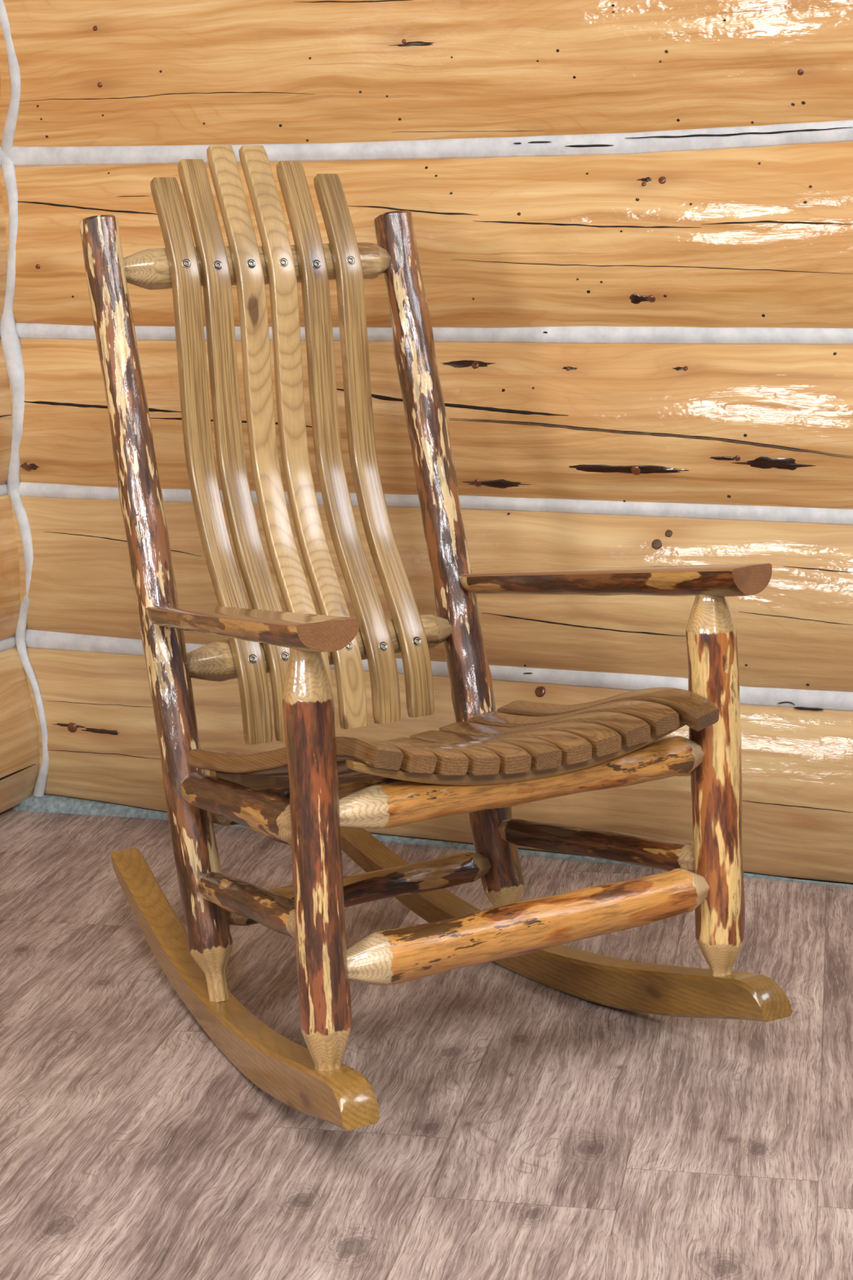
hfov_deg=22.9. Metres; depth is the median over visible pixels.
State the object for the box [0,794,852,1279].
floor
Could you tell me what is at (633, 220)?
wall
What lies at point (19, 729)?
wall
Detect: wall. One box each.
[0,0,852,883]
[0,182,39,813]
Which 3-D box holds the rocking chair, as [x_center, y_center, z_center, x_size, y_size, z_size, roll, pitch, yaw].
[-0.077,-0.075,2.932,0.702,1.229,1.009,-7,13,-30]
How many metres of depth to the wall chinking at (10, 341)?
3.96 m
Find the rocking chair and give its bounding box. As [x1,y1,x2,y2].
[78,145,792,1130]
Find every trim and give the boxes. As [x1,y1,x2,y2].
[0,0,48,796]
[8,794,852,887]
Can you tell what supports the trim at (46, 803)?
attached to the wall at (633, 220)

